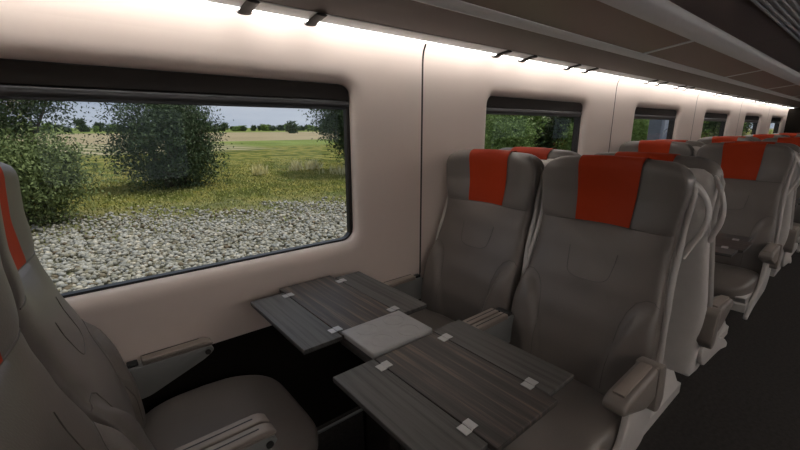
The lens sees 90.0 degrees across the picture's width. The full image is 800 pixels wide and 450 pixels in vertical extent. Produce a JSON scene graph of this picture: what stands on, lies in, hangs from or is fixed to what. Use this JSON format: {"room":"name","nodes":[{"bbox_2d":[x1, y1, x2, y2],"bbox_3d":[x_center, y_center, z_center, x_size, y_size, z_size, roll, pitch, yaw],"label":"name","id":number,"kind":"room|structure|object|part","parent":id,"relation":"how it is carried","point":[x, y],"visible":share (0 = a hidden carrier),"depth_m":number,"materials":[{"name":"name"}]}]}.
{"room":"train carriage","nodes":[
{"label":"train carriage","id":0,"kind":"room"},
{"bbox_2d":[0,0,789,363],"bbox_3d":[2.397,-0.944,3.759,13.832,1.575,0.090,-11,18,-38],"label":"wall","id":1,"kind":"structure","parent":0,"point":[381,76],"depth_m":1.64,"materials":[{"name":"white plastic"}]},
{"bbox_2d":[0,58,352,297],"bbox_3d":[-0.648,-0.177,1.399,1.118,0.669,0.041,-11,18,-38],"label":"window","id":2,"kind":"structure","parent":1,"relation":"in","point":[19,79],"depth_m":1.26,"materials":[{"name":"black plastic"}]},
{"bbox_2d":[141,278,422,427],"bbox_3d":[2.354,0.088,4.067,13.840,0.573,0.153,-11,18,-38],"label":"baseboard","id":3,"kind":"structure","parent":1,"relation":"attached to","point":[308,378],"depth_m":1.65,"materials":[{"name":"black carpet"}]},
{"bbox_2d":[317,408,362,433],"bbox_3d":[2.427,0.383,4.049,13.840,0.010,0.014,-11,18,-38],"label":"trim","id":4,"kind":"structure","parent":3,"relation":"attached to","point":[361,409],"depth_m":1.86,"materials":[{"name":"grey plastic"}]},
{"bbox_2d":[183,0,799,107],"bbox_3d":[2.657,-1.269,3.359,13.840,0.153,0.712,-11,18,-38],"label":"luggage rack","id":5,"kind":"object","parent":1,"relation":"attached to","point":[643,40],"depth_m":1.83,"materials":[{"name":"grey metal"}]},
{"bbox_2d":[236,0,259,14],"bbox_3d":[-0.470,-0.670,1.235,0.042,0.027,0.102,-11,18,-38],"label":"coat hook","id":6,"kind":"object","parent":5,"relation":"attached to","point":[248,6],"visible":1,"depth_m":1.22,"materials":[{"name":"black plastic"}]},
{"bbox_2d":[303,13,326,26],"bbox_3d":[-0.293,-0.705,1.377,0.042,0.027,0.102,-11,18,-38],"label":"coat hook","id":7,"kind":"object","parent":5,"relation":"attached to","point":[314,20],"visible":1,"depth_m":1.37,"materials":[{"name":"black plastic"}]},
{"bbox_3d":[2.443,-1.265,3.626,13.840,0.018,0.038,-11,18,-38],"label":"light strip","id":8,"kind":"part","parent":5,"relation":"part of","materials":[{"name":"white plastic"}]},
{"bbox_2d":[491,50,511,57],"bbox_3d":[0.511,-0.864,2.025,0.042,0.027,0.102,-11,18,-38],"label":"coat hook","id":9,"kind":"object","parent":5,"relation":"attached to","point":[498,55],"visible":1,"depth_m":2.01,"materials":[{"name":"black plastic"}]},
{"bbox_2d":[517,55,537,62],"bbox_3d":[0.689,-0.899,2.168,0.042,0.027,0.102,-11,18,-38],"label":"coat hook","id":10,"kind":"object","parent":5,"relation":"attached to","point":[533,56],"visible":1,"depth_m":2.16,"materials":[{"name":"black plastic"}]},
{"bbox_2d":[563,64,580,69],"bbox_3d":[1.058,-0.972,2.465,0.042,0.027,0.102,-11,18,-38],"label":"coat hook","id":11,"kind":"object","parent":5,"relation":"attached to","point":[577,65],"visible":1,"depth_m":2.45,"materials":[{"name":"black plastic"}]},
{"bbox_3d":[0.812,-0.864,1.684,1.756,0.044,0.240,-11,18,-38],"label":"shelf panel","id":12,"kind":"part","parent":5,"relation":"part of","materials":[{"name":"brown glass"}]},
{"bbox_2d":[581,68,598,72],"bbox_3d":[1.235,-1.006,2.608,0.042,0.027,0.102,-11,18,-38],"label":"coat hook","id":13,"kind":"object","parent":5,"relation":"attached to","point":[593,69],"visible":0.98,"depth_m":2.59,"materials":[{"name":"black plastic"}]},
{"bbox_3d":[2.656,-1.251,3.365,13.840,0.036,0.062,-11,18,-38],"label":"rail","id":14,"kind":"part","parent":5,"relation":"part of","materials":[{"name":"grey metal"}]},
{"bbox_3d":[2.854,-1.256,3.117,13.840,0.063,0.095,-11,18,-38],"label":"rail","id":15,"kind":"part","parent":5,"relation":"part of","materials":[{"name":"grey metal"}]},
{"bbox_3d":[2.182,-1.134,2.787,1.756,0.044,0.240,-11,18,-38],"label":"shelf panel","id":16,"kind":"part","parent":5,"relation":"part of","materials":[{"name":"brown glass"}]},
{"bbox_3d":[3.553,-1.404,3.890,1.756,0.044,0.240,-11,18,-38],"label":"shelf panel","id":17,"kind":"part","parent":5,"relation":"part of","materials":[{"name":"brown glass"}]},
{"bbox_3d":[4.924,-1.674,4.994,1.756,0.044,0.240,-11,18,-38],"label":"shelf panel","id":18,"kind":"part","parent":5,"relation":"part of","materials":[{"name":"brown glass"}]},
{"bbox_2d":[486,96,581,152],"bbox_3d":[0.880,-0.478,2.630,1.118,0.669,0.041,-11,18,-38],"label":"window","id":19,"kind":"structure","parent":1,"relation":"in","point":[496,105],"depth_m":2.52,"materials":[{"name":"black plastic"}]},
{"bbox_2d":[419,53,696,273],"bbox_3d":[2.407,-0.951,3.788,10.081,1.575,0.058,-11,18,-38],"label":"trim","id":20,"kind":"structure","parent":1,"relation":"attached to","point":[422,53],"depth_m":1.96,"materials":[{"name":"grey"}]},
{"bbox_2d":[634,107,676,138],"bbox_3d":[2.409,-0.779,3.860,1.118,0.669,0.041,-11,18,-38],"label":"window","id":21,"kind":"structure","parent":1,"relation":"in","point":[640,112],"depth_m":3.80,"materials":[{"name":"black plastic"}]},
{"bbox_2d":[704,112,726,135],"bbox_3d":[3.937,-1.081,5.090,1.118,0.669,0.041,-11,18,-38],"label":"window","id":22,"kind":"structure","parent":1,"relation":"in","point":[719,117],"depth_m":5.08,"materials":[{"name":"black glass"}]},
{"bbox_2d":[669,0,799,72],"bbox_3d":[2.564,-1.288,1.872,11.898,0.010,2.860,-11,18,-38],"label":"ceiling","id":23,"kind":"structure","parent":1,"relation":"attached to","point":[743,20],"depth_m":3.25,"materials":[{"name":"beige"}]},
{"bbox_2d":[744,115,758,134],"bbox_3d":[5.466,-1.382,6.320,1.118,0.669,0.041,-11,18,-38],"label":"window","id":24,"kind":"structure","parent":1,"relation":"in","point":[753,119],"depth_m":6.37,"materials":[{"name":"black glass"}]},
{"bbox_2d":[767,117,780,132],"bbox_3d":[6.994,-1.683,7.550,1.118,0.669,0.041,-11,18,-38],"label":"window","id":25,"kind":"structure","parent":1,"relation":"in","point":[773,120],"depth_m":7.63,"materials":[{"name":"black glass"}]},
{"bbox_2d":[317,243,799,449],"bbox_3d":[3.326,0.704,3.010,13.840,0.120,3.200,-11,18,-38],"label":"floor","id":26,"kind":"structure","parent":0,"point":[746,396],"depth_m":2.07,"materials":[{"name":"grey carpet"}]},
{"bbox_2d":[0,256,276,449],"bbox_3d":[-0.299,0.548,0.709,0.730,1.279,0.618,-11,18,-38],"label":"seat","id":27,"kind":"object","parent":26,"relation":"on","point":[36,414],"visible":1,"depth_m":0.59,"materials":[{"name":"leather"}]},
{"bbox_3d":[-0.441,0.496,0.575,0.261,0.618,0.520,-11,18,-38],"label":"backrest","id":28,"kind":"part","parent":27,"relation":"part of","materials":[{"name":"grey leather"}]},
{"bbox_3d":[-0.432,0.585,0.962,0.258,0.115,0.082,-11,18,-38],"label":"armrest","id":29,"kind":"part","parent":27,"relation":"part of","materials":[{"name":"grey plastic"}]},
{"bbox_2d":[0,162,317,449],"bbox_3d":[-0.633,0.449,1.112,0.716,1.279,0.570,-11,18,-38],"label":"seat","id":30,"kind":"object","parent":26,"relation":"on","point":[84,363],"visible":0.84,"depth_m":1.08,"materials":[{"name":"grey leather"}]},
{"bbox_3d":[-0.778,0.400,0.970,0.261,0.618,0.520,-11,18,-38],"label":"backrest","id":31,"kind":"part","parent":30,"relation":"part of","materials":[{"name":"grey leather"}]},
{"bbox_3d":[-0.769,0.489,1.357,0.258,0.115,0.044,-11,18,-38],"label":"armrest","id":32,"kind":"part","parent":30,"relation":"part of","materials":[{"name":"grey plastic"}]},
{"bbox_2d":[144,375,317,449],"bbox_3d":[-0.535,0.659,1.240,0.470,0.130,0.504,-11,18,-38],"label":"seat cushion","id":33,"kind":"object","parent":30,"relation":"on","point":[189,416],"depth_m":1.26,"materials":[{"name":"grey leather"}]},
{"bbox_2d":[250,271,573,449],"bbox_3d":[-0.055,0.675,1.302,0.470,0.750,1.019,-11,18,-38],"label":"folding table","id":34,"kind":"object","parent":26,"relation":"on","point":[458,385],"visible":1,"depth_m":1.04,"materials":[{"name":"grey wood"}]},
{"bbox_3d":[-0.041,0.357,1.216,0.210,0.048,0.860,-11,18,-38],"label":"support frame","id":35,"kind":"part","parent":34,"relation":"part of","materials":[{"name":"grey plastic"}]},
{"bbox_2d":[382,149,543,332],"bbox_3d":[0.200,0.303,1.787,0.711,1.242,0.570,-11,18,-38],"label":"seat","id":36,"kind":"object","parent":26,"relation":"on","point":[475,263],"visible":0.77,"depth_m":1.82,"materials":[{"name":"grey leather"}]},
{"bbox_3d":[0.002,0.337,1.978,0.258,0.115,0.044,-11,18,-38],"label":"armrest","id":37,"kind":"part","parent":36,"relation":"part of","materials":[{"name":"grey plastic"}]},
{"bbox_2d":[408,309,454,332],"bbox_3d":[0.111,0.531,1.760,0.470,0.130,0.504,-11,18,-38],"label":"seat cushion","id":38,"kind":"object","parent":36,"relation":"on","point":[435,319],"depth_m":1.89,"materials":[{"name":"grey leather"}]},
{"bbox_3d":[0.208,0.002,2.060,0.153,0.697,0.044,-6,15,-22],"label":"edge trim","id":39,"kind":"part","parent":36,"relation":"part of","materials":[{"name":"grey plastic"}]},
{"bbox_3d":[0.353,0.197,1.885,0.261,0.600,0.520,-11,18,-38],"label":"backrest","id":40,"kind":"part","parent":36,"relation":"part of","materials":[{"name":"grey leather"}]},
{"bbox_3d":[0.539,0.097,1.672,0.044,0.697,0.153,9,16,33],"label":"edge trim","id":41,"kind":"part","parent":36,"relation":"part of","materials":[{"name":"grey plastic"}]},
{"bbox_2d":[499,147,580,255],"bbox_3d":[0.895,0.166,2.347,0.716,1.242,0.570,-11,18,-38],"label":"seat","id":42,"kind":"object","parent":26,"relation":"on","point":[545,155],"visible":0.05,"depth_m":1.93,"materials":[{"name":"grey leather"}]},
{"bbox_2d":[463,155,711,449],"bbox_3d":[0.542,0.400,1.390,0.716,1.242,0.620,-11,18,-38],"label":"seat","id":43,"kind":"object","parent":26,"relation":"on","point":[593,297],"visible":0.93,"depth_m":1.37,"materials":[{"name":"grey leather"}]},
{"bbox_3d":[0.339,0.433,1.583,0.258,0.115,0.082,-11,18,-38],"label":"armrest","id":44,"kind":"part","parent":43,"relation":"part of","materials":[{"name":"grey plastic"}]},
{"bbox_3d":[0.545,0.099,1.665,0.153,0.697,0.044,-6,15,-22],"label":"edge trim","id":45,"kind":"part","parent":43,"relation":"part of","materials":[{"name":"grey plastic"}]},
{"bbox_2d":[487,379,621,449],"bbox_3d":[0.448,0.628,1.365,0.470,0.130,0.504,-11,18,-38],"label":"seat cushion","id":46,"kind":"object","parent":43,"relation":"on","point":[579,420],"depth_m":1.21,"materials":[{"name":"grey leather"}]},
{"bbox_3d":[0.690,0.294,1.490,0.261,0.600,0.520,-11,18,-38],"label":"backrest","id":47,"kind":"part","parent":43,"relation":"part of","materials":[{"name":"grey leather"}]},
{"bbox_3d":[0.668,0.486,1.151,0.269,0.110,0.063,-11,18,-38],"label":"armrest","id":48,"kind":"part","parent":43,"relation":"part of","materials":[{"name":"grey plastic"}]},
{"bbox_3d":[0.641,0.646,1.181,0.500,0.335,0.020,-11,18,-38],"label":"frame","id":49,"kind":"part","parent":43,"relation":"part of","materials":[{"name":"grey plastic"}]},
{"bbox_3d":[0.876,0.194,1.277,0.044,0.697,0.153,9,16,33],"label":"edge trim","id":50,"kind":"part","parent":43,"relation":"part of","materials":[{"name":"grey plastic"}]},
{"bbox_3d":[0.956,-0.018,1.288,0.090,0.260,0.049,0,14,-1],"label":"grab handle","id":51,"kind":"part","parent":43,"relation":"part of","materials":[{"name":"grey plastic"}]},
{"bbox_2d":[618,140,694,156],"bbox_3d":[1.728,0.001,3.017,0.711,1.242,0.570,-11,18,-38],"label":"seat","id":52,"kind":"object","parent":26,"relation":"on","point":[655,146],"visible":0.14,"depth_m":3.02,"materials":[{"name":"grey leather"}]},
{"bbox_2d":[594,152,733,434],"bbox_3d":[1.206,0.269,1.925,0.730,1.242,0.618,-11,18,-38],"label":"seat","id":53,"kind":"object","parent":26,"relation":"on","point":[697,318],"visible":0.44,"depth_m":1.59,"materials":[{"name":"grey leather"}]},
{"bbox_3d":[1.451,0.487,1.833,0.500,0.335,0.020,-11,18,-38],"label":"frame","id":54,"kind":"part","parent":53,"relation":"part of","materials":[{"name":"grey plastic"}]},
{"bbox_3d":[1.210,0.128,1.546,0.153,0.697,0.044,-6,15,-22],"label":"edge trim","id":55,"kind":"part","parent":53,"relation":"part of","materials":[{"name":"grey plastic"}]},
{"bbox_3d":[1.135,-0.053,1.432,0.049,0.260,0.090,3,14,12],"label":"grab handle","id":56,"kind":"part","parent":53,"relation":"part of","materials":[{"name":"grey plastic"}]},
{"bbox_3d":[1.340,0.373,1.697,0.269,0.110,0.063,-11,18,-38],"label":"armrest","id":57,"kind":"part","parent":53,"relation":"part of","materials":[{"name":"grey plastic"}]},
{"bbox_2d":[657,139,705,154],"bbox_3d":[2.424,-0.136,3.577,0.716,1.242,0.570,-11,18,-38],"label":"seat","id":58,"kind":"object","parent":26,"relation":"on","point":[696,145],"visible":0.02,"depth_m":3.11,"materials":[{"name":"grey plastic"}]},
{"bbox_2d":[697,136,752,143],"bbox_3d":[3.256,-0.300,4.247,0.711,1.242,0.570,-11,18,-38],"label":"seat","id":59,"kind":"object","parent":26,"relation":"on","point":[717,139],"visible":0.03,"depth_m":4.29,"materials":[{"name":"red fabric"}]},
{"bbox_2d":[715,233,752,257],"bbox_3d":[1.473,0.373,2.532,0.470,0.750,1.019,-11,18,-38],"label":"folding table","id":60,"kind":"object","parent":26,"relation":"on","point":[727,245],"visible":0.08,"depth_m":2.10,"materials":[{"name":"grey wood"}]},
{"bbox_2d":[726,136,760,140],"bbox_3d":[3.952,-0.437,4.807,0.716,1.242,0.570,-11,18,-38],"label":"seat","id":61,"kind":"object","parent":26,"relation":"on","point":[752,138],"visible":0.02,"depth_m":4.35,"materials":[{"name":"grey leather"}]},
{"bbox_2d":[695,142,799,337],"bbox_3d":[2.071,0.099,2.620,0.716,1.242,0.620,-11,18,-38],"label":"seat","id":62,"kind":"object","parent":26,"relation":"on","point":[757,176],"visible":0.58,"depth_m":2.55,"materials":[{"name":"leather"}]},
{"bbox_2d":[713,262,758,298],"bbox_3d":[1.976,0.327,2.595,0.470,0.130,0.504,-11,18,-38],"label":"seat cushion","id":63,"kind":"object","parent":62,"relation":"on","point":[735,280],"depth_m":2.39,"materials":[{"name":"grey leather"}]},
{"bbox_3d":[2.218,-0.007,2.720,0.261,0.600,0.520,-11,18,-38],"label":"backrest","id":64,"kind":"part","parent":62,"relation":"part of","materials":[{"name":"grey leather"}]},
{"bbox_3d":[2.169,0.345,2.411,0.500,0.335,0.020,-11,18,-38],"label":"frame","id":65,"kind":"part","parent":62,"relation":"part of","materials":[{"name":"grey plastic"}]},
{"bbox_3d":[2.196,0.185,2.381,0.269,0.110,0.063,-11,18,-38],"label":"armrest","id":66,"kind":"part","parent":62,"relation":"part of","materials":[{"name":"grey plastic"}]},
{"bbox_3d":[2.404,-0.107,2.507,0.044,0.697,0.153,9,16,33],"label":"edge trim","id":67,"kind":"part","parent":62,"relation":"part of","materials":[{"name":"grey plastic"}]},
{"bbox_3d":[2.484,-0.319,2.518,0.090,0.260,0.049,0,14,-1],"label":"grab handle","id":68,"kind":"part","parent":62,"relation":"part of","materials":[{"name":"grey plastic"}]},
{"bbox_2d":[721,141,799,312],"bbox_3d":[2.735,-0.033,3.155,0.730,1.242,0.618,-11,18,-38],"label":"seat","id":69,"kind":"object","parent":26,"relation":"on","point":[789,234],"visible":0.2,"depth_m":2.82,"materials":[{"name":"leather"}]},
{"bbox_3d":[2.979,0.185,3.063,0.500,0.335,0.020,-11,18,-38],"label":"frame","id":70,"kind":"part","parent":69,"relation":"part of","materials":[{"name":"grey plastic"}]},
{"bbox_3d":[2.738,-0.173,2.776,0.153,0.697,0.044,-6,15,-22],"label":"edge trim","id":71,"kind":"part","parent":69,"relation":"part of","materials":[{"name":"grey plastic"}]},
{"bbox_3d":[2.869,0.072,2.927,0.269,0.110,0.063,-11,18,-38],"label":"armrest","id":72,"kind":"part","parent":69,"relation":"part of","materials":[{"name":"grey plastic"}]},
{"bbox_2d":[744,134,784,140],"bbox_3d":[4.785,-0.601,5.478,0.711,1.242,0.570,-11,18,-38],"label":"seat","id":73,"kind":"object","parent":26,"relation":"on","point":[761,137],"visible":0.04,"depth_m":5.50,"materials":[{"name":"red fabric"}]},
{"bbox_2d":[762,137,799,276],"bbox_3d":[3.599,-0.203,3.850,0.716,1.242,0.620,-11,18,-38],"label":"seat","id":74,"kind":"object","parent":26,"relation":"on","point":[792,140],"visible":0.09,"depth_m":3.81,"materials":[{"name":"leather"}]},
{"bbox_3d":[3.747,-0.309,3.950,0.261,0.600,0.520,-11,18,-38],"label":"backrest","id":75,"kind":"part","parent":74,"relation":"part of","materials":[{"name":"grey leather"}]},
{"bbox_2d":[774,133,799,136],"bbox_3d":[6.313,-0.903,6.708,0.711,1.242,0.570,-11,18,-38],"label":"seat","id":76,"kind":"object","parent":26,"relation":"on","point":[788,134],"visible":0.03,"depth_m":6.70,"materials":[{"name":"grey leather"}]},
{"bbox_2d":[790,137,799,254],"bbox_3d":[4.263,-0.334,4.386,0.730,1.242,0.618,-11,18,-38],"label":"seat","id":77,"kind":"object","parent":26,"relation":"on","point":[796,244],"visible":0.02,"depth_m":4.40,"materials":[{"name":"leather"}]},
{"bbox_2d":[795,198,799,206],"bbox_3d":[3.002,0.072,3.762,0.470,0.750,1.019,-11,18,-38],"label":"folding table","id":78,"kind":"object","parent":26,"relation":"on","point":[797,201],"visible":0.02,"depth_m":3.29,"materials":[{"name":"grey wood"}]},
{"bbox_2d":[773,107,799,133],"bbox_3d":[8.693,-1.457,7.060,0.100,2.150,3.200,-11,18,-38],"label":"wall","id":79,"kind":"structure","parent":0,"point":[792,125],"depth_m":7.94,"materials":[{"name":"black plastic"}]},
{"bbox_2d":[750,0,799,42],"bbox_3d":[3.326,-1.427,2.488,13.840,0.032,1.500,-11,18,-38],"label":"trim","id":80,"kind":"structure","parent":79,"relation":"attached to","point":[786,13],"depth_m":2.83,"materials":[{"name":"white"}]},
{"label":"outside","id":81,"kind":"structure","parent":0,"visible":0},
{"bbox_2d":[3,128,773,288],"bbox_3d":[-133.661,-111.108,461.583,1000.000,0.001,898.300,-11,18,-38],"label":"ground","id":82,"kind":"structure","parent":81,"point":[256,145],"depth_m":17.38,"materials":[{"name":"green plant"}]},
{"bbox_2d":[39,123,52,132],"bbox_3d":[-127.515,-35.137,144.294,5.638,3.932,4.523,8,16,31],"label":"tree","id":83,"kind":"object","parent":82,"relation":"on","point":[43,123],"visible":0.3,"depth_m":143.56,"materials":[{"name":"green plant"}]},
{"bbox_2d":[0,99,100,144],"bbox_3d":[-11.118,-3.948,10.352,5.754,6.616,6.095,1,14,5],"label":"tree","id":84,"kind":"object","parent":82,"relation":"on","point":[26,106],"visible":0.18,"depth_m":11.10,"materials":[{"name":"green plant"}]},
{"bbox_2d":[0,114,118,227],"bbox_3d":[-7.703,-1.073,7.399,3.741,2.477,3.861,-2,14,-8],"label":"bush","id":85,"kind":"object","parent":82,"relation":"on","point":[42,183],"visible":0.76,"depth_m":7.73,"materials":[{"name":"green plant"}]},
{"bbox_2d":[72,118,87,131],"bbox_3d":[-119.801,-37.361,149.611,5.907,5.625,5.696,5,15,21],"label":"tree","id":86,"kind":"object","parent":82,"relation":"on","point":[82,128],"visible":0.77,"depth_m":149.06,"materials":[{"name":"green plant"}]},
{"bbox_2d":[91,125,98,131],"bbox_3d":[-117.111,-37.012,153.963,2.663,2.817,3.320,5,15,18],"label":"tree","id":87,"kind":"object","parent":82,"relation":"on","point":[96,128],"visible":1,"depth_m":153.40,"materials":[{"name":"green plant"}]},
{"bbox_2d":[92,121,105,131],"bbox_3d":[-121.019,-39.543,161.074,5.873,4.302,5.663,1,14,3],"label":"tree","id":88,"kind":"object","parent":82,"relation":"on","point":[100,123],"visible":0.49,"depth_m":160.23,"materials":[{"name":"green plant"}]},
{"bbox_2d":[78,102,241,192],"bbox_3d":[-7.530,-3.249,12.885,4.838,4.073,4.470,7,15,26],"label":"bush","id":89,"kind":"object","parent":82,"relation":"on","point":[187,152],"visible":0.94,"depth_m":12.19,"materials":[{"name":"green plant"}]},
{"bbox_2d":[30,157,345,244],"bbox_3d":[-6.285,-1.953,15.788,13.573,0.098,17.398,-11,18,-38],"label":"meadow grass","id":90,"kind":"structure","parent":82,"relation":"on","point":[143,191],"depth_m":11.81,"materials":[{"name":"green plant"}]},
{"bbox_2d":[31,196,346,293],"bbox_3d":[-2.299,-0.194,8.715,10.177,0.135,6.941,-11,18,-38],"label":"gravel","id":91,"kind":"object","parent":82,"relation":"on","point":[146,252],"visible":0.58,"depth_m":6.81,"materials":[{"name":"gravel"}]},
{"bbox_2d":[212,123,222,130],"bbox_3d":[-82.460,-43.889,180.356,5.167,3.870,5.852,-2,14,-7],"label":"tree","id":92,"kind":"object","parent":82,"relation":"on","point":[215,129],"visible":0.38,"depth_m":179.17,"materials":[{"name":"green plant"}]},
{"bbox_2d":[219,122,229,130],"bbox_3d":[-80.060,-45.016,183.098,4.830,4.464,5.010,3,14,11],"label":"tree","id":93,"kind":"object","parent":82,"relation":"on","point":[223,123],"visible":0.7,"depth_m":182.50,"materials":[{"name":"green plant"}]},
{"bbox_2d":[230,126,241,130],"bbox_3d":[-75.959,-44.739,185.498,5.082,2.820,4.077,-5,15,-21],"label":"tree","id":94,"kind":"object","parent":82,"relation":"on","point":[238,128],"visible":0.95,"depth_m":184.97,"materials":[{"name":"green plant"}]},
{"bbox_2d":[250,163,267,175],"bbox_3d":[-5.710,-2.286,16.257,0.637,0.543,0.731,3,14,11],"label":"grass tuft","id":95,"kind":"object","parent":82,"relation":"on","point":[258,170],"visible":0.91,"depth_m":16.14,"materials":[{"name":"plant"}]},
{"bbox_2d":[259,124,270,130],"bbox_3d":[-65.755,-47.391,194.513,5.638,3.819,4.523,12,18,39],"label":"tree","id":96,"kind":"object","parent":82,"relation":"on","point":[264,127],"visible":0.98,"depth_m":193.80,"materials":[{"name":"green plant"}]},
{"bbox_2d":[269,125,276,130],"bbox_3d":[-63.130,-47.845,197.937,4.900,3.050,4.327,3,14,13],"label":"tree","id":97,"kind":"object","parent":82,"relation":"on","point":[272,127],"visible":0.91,"depth_m":197.21,"materials":[{"name":"green plant"}]},
{"bbox_2d":[283,120,300,132],"bbox_3d":[-33.701,-30.400,124.580,5.327,4.280,6.034,-6,15,-23],"label":"tree","id":98,"kind":"object","parent":82,"relation":"on","point":[291,127],"visible":0.98,"depth_m":123.33,"materials":[{"name":"green plant"}]},
{"bbox_2d":[288,160,306,170],"bbox_3d":[-4.637,-2.696,17.921,0.854,0.547,0.812,4,14,16],"label":"grass tuft","id":99,"kind":"object","parent":82,"relation":"on","point":[297,165],"visible":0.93,"depth_m":17.85,"materials":[{"name":"plant"}]},
{"bbox_2d":[306,125,314,130],"bbox_3d":[-46.891,-51.067,210.110,5.466,3.492,4.385,-13,19,-42],"label":"tree","id":100,"kind":"object","parent":82,"relation":"on","point":[308,126],"visible":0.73,"depth_m":209.36,"materials":[{"name":"green plant"}]},
{"bbox_2d":[305,158,323,169],"bbox_3d":[-4.051,-2.819,18.455,0.866,0.533,0.814,-11,18,-38],"label":"grass tuft","id":101,"kind":"object","parent":82,"relation":"on","point":[310,164],"visible":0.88,"depth_m":18.35,"materials":[{"name":"plant"}]},
{"bbox_2d":[298,109,344,166],"bbox_3d":[-1.395,-5.027,16.637,5.487,5.734,5.522,-1,14,-5],"label":"tree","id":102,"kind":"object","parent":82,"relation":"on","point":[333,120],"visible":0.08,"depth_m":15.86,"materials":[{"name":"green plant"}]},
{"bbox_2d":[319,164,344,175],"bbox_3d":[-2.355,-2.375,16.628,1.747,0.540,1.902,3,14,14],"label":"grass tuft","id":103,"kind":"object","parent":82,"relation":"on","point":[340,168],"visible":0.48,"depth_m":16.48,"materials":[{"name":"plant"}]},
{"bbox_2d":[484,114,544,149],"bbox_3d":[3.082,-2.374,12.223,2.461,2.628,2.209,0,14,1],"label":"bush","id":104,"kind":"object","parent":82,"relation":"on","point":[516,134],"visible":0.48,"depth_m":11.75,"materials":[{"name":"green plant"}]},
{"bbox_2d":[486,114,562,146],"bbox_3d":[3.171,-4.941,15.176,5.859,6.257,5.260,-13,19,-42],"label":"tree","id":105,"kind":"object","parent":82,"relation":"on","point":[535,120],"visible":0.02,"depth_m":14.68,"materials":[{"name":"green plant"}]},
{"bbox_2d":[527,116,573,148],"bbox_3d":[6.533,-5.724,18.325,5.054,6.321,5.865,0,14,-2],"label":"tree","id":106,"kind":"object","parent":82,"relation":"on","point":[551,134],"visible":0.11,"depth_m":17.72,"materials":[{"name":"green plant"}]},
{"bbox_2d":[555,118,573,150],"bbox_3d":[6.906,-3.029,14.899,2.209,2.628,2.461,1,14,3],"label":"bush","id":107,"kind":"object","parent":82,"relation":"on","point":[566,144],"visible":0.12,"depth_m":15.03,"materials":[{"name":"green plant"}]},
{"bbox_2d":[631,119,649,140],"bbox_3d":[10.576,-3.757,17.869,2.209,2.628,2.461,-4,14,-16],"label":"bush","id":108,"kind":"object","parent":82,"relation":"on","point":[640,127],"visible":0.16,"depth_m":17.27,"materials":[{"name":"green plant"}]},
{"bbox_2d":[647,119,668,139],"bbox_3d":[7.023,-2.815,10.650,1.130,4.200,0.300,-11,18,-38],"label":"bridge pier","id":109,"kind":"structure","parent":82,"relation":"on","point":[657,129],"depth_m":10.38,"materials":[{"name":"grey concrete"}]},
{"bbox_3d":[7.123,-3.586,10.547,0.870,2.453,0.160,-11,18,-38],"label":"panel","id":110,"kind":"part","parent":109,"relation":"part of","materials":[{"name":"grey concrete"}]},
{"bbox_2d":[701,121,715,137],"bbox_3d":[18.470,-8.095,27.403,5.523,6.570,6.152,-6,15,-25],"label":"tree","id":111,"kind":"object","parent":82,"relation":"on","point":[708,130],"visible":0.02,"depth_m":26.65,"materials":[{"name":"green plant"}]},
{"bbox_2d":[702,121,720,136],"bbox_3d":[22.500,-9.215,31.272,6.451,6.953,5.559,13,19,43],"label":"tree","id":112,"kind":"object","parent":82,"relation":"on","point":[711,124],"visible":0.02,"depth_m":30.04,"materials":[{"name":"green plant"}]},
{"bbox_2d":[705,122,751,136],"bbox_3d":[27.467,-10.153,35.151,5.786,6.883,6.444,2,14,6],"label":"tree","id":113,"kind":"object","parent":82,"relation":"on","point":[717,130],"visible":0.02,"depth_m":34.27,"materials":[{"name":"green plant"}]},
{"bbox_2d":[742,122,752,135],"bbox_3d":[32.879,-11.533,39.432,7.038,7.585,6.064,0,14,2],"label":"tree","id":114,"kind":"object","parent":82,"relation":"on","point":[748,123],"visible":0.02,"depth_m":38.64,"materials":[{"name":"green plant"}]}
]}

